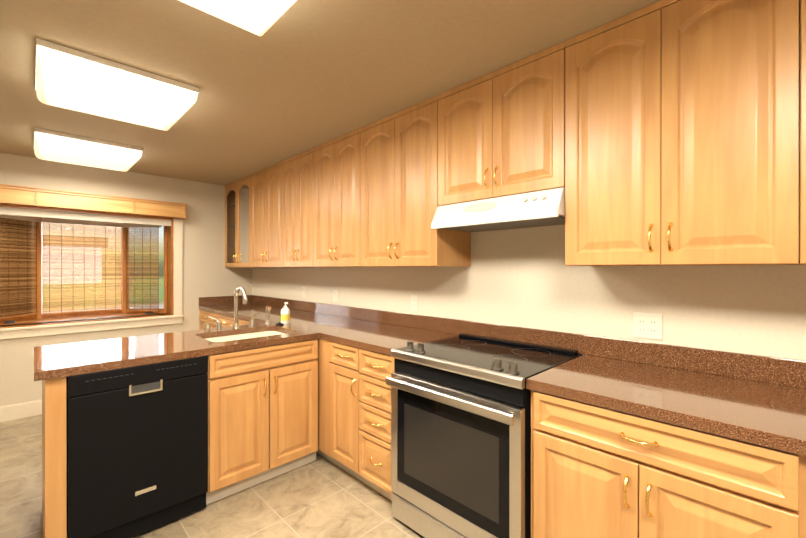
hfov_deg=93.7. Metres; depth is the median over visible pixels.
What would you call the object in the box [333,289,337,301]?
electrical outlet
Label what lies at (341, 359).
base cabinet
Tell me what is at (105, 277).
window blind
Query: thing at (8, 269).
window blind
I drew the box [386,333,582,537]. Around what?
range
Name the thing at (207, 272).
wall
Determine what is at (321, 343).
base cabinet
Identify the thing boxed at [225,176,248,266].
upper cabinet
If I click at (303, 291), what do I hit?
electrical outlet
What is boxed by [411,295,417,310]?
electrical outlet
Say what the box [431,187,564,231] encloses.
range hood
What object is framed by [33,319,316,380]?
countertop
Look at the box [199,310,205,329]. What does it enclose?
base cabinet
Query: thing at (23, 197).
window
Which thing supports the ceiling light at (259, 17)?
attached to the ceiling
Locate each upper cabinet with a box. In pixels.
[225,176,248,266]
[249,162,280,266]
[281,149,312,266]
[313,128,360,266]
[361,96,470,266]
[437,42,564,206]
[565,0,804,265]
[805,0,805,264]
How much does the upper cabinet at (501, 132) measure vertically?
0.653 m
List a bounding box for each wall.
[0,153,251,406]
[252,224,805,360]
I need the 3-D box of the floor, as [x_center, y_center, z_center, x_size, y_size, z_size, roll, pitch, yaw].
[-1.180,1.416,0.843,5.200,0.120,7.500,0,0,-45]
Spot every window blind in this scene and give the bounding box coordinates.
[0,217,36,316]
[42,222,121,312]
[127,227,158,309]
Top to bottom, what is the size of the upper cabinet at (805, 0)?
1.008 m
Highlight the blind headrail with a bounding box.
[0,207,170,225]
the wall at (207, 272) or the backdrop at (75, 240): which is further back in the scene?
the backdrop at (75, 240)
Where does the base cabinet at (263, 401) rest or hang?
on the floor
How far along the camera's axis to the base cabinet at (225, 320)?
3.90 m
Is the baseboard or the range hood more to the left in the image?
the baseboard
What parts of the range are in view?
handle, trim, door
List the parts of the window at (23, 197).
window blind rail, glass, window blind rail, window sash, valance frame, window blind rail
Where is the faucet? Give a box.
[204,286,271,330]
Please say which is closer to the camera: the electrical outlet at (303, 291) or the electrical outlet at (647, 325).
the electrical outlet at (647, 325)
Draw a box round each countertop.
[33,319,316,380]
[199,295,805,455]
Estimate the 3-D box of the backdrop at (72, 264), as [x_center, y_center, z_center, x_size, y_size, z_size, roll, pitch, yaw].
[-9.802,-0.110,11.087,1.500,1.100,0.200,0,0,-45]
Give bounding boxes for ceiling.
[0,0,660,185]
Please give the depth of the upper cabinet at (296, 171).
3.40 m
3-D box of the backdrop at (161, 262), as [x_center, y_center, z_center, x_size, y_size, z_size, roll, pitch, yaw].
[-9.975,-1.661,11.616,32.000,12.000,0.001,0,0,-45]
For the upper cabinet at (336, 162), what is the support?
attached to the wall at (527, 277)
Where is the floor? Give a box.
[0,414,424,537]
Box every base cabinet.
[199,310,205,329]
[206,311,217,328]
[206,339,317,504]
[218,314,229,326]
[230,317,241,325]
[242,320,248,324]
[318,339,325,457]
[326,340,357,478]
[358,348,395,500]
[531,390,805,537]
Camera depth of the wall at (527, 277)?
2.01 m
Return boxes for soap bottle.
[281,302,289,323]
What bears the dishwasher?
on the floor
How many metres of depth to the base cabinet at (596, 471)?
1.22 m
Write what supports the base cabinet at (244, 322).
on the floor
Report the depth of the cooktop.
1.94 m
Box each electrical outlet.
[302,286,305,297]
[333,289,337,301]
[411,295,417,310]
[633,313,662,339]
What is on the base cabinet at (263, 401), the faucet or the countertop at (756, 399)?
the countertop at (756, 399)
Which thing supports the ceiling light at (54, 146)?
attached to the ceiling
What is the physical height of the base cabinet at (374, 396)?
0.874 m
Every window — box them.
[0,184,187,339]
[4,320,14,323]
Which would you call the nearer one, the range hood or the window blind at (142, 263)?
the range hood
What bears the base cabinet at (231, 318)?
on the floor
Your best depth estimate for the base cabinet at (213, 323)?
4.17 m
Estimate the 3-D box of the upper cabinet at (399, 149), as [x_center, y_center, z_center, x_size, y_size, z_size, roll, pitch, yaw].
[0.065,-0.521,2.611,0.337,1.008,0.735,0,0,-45]
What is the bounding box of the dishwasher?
[66,356,207,537]
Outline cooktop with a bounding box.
[397,333,582,383]
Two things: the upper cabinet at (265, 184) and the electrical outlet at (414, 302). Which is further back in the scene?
the upper cabinet at (265, 184)
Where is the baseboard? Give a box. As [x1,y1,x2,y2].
[0,399,41,421]
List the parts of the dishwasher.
handle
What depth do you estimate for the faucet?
2.81 m
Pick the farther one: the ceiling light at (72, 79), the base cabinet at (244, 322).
the base cabinet at (244, 322)
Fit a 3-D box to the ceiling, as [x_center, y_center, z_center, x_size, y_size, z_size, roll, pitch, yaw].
[-1.180,-1.084,0.839,5.200,0.120,7.500,0,0,-45]
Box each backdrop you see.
[43,223,163,312]
[43,235,107,247]
[43,246,101,283]
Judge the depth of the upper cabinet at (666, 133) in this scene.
1.38 m
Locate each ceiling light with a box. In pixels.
[34,127,142,171]
[35,38,198,130]
[178,0,296,35]
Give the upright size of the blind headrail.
0.064 m
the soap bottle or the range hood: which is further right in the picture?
the range hood

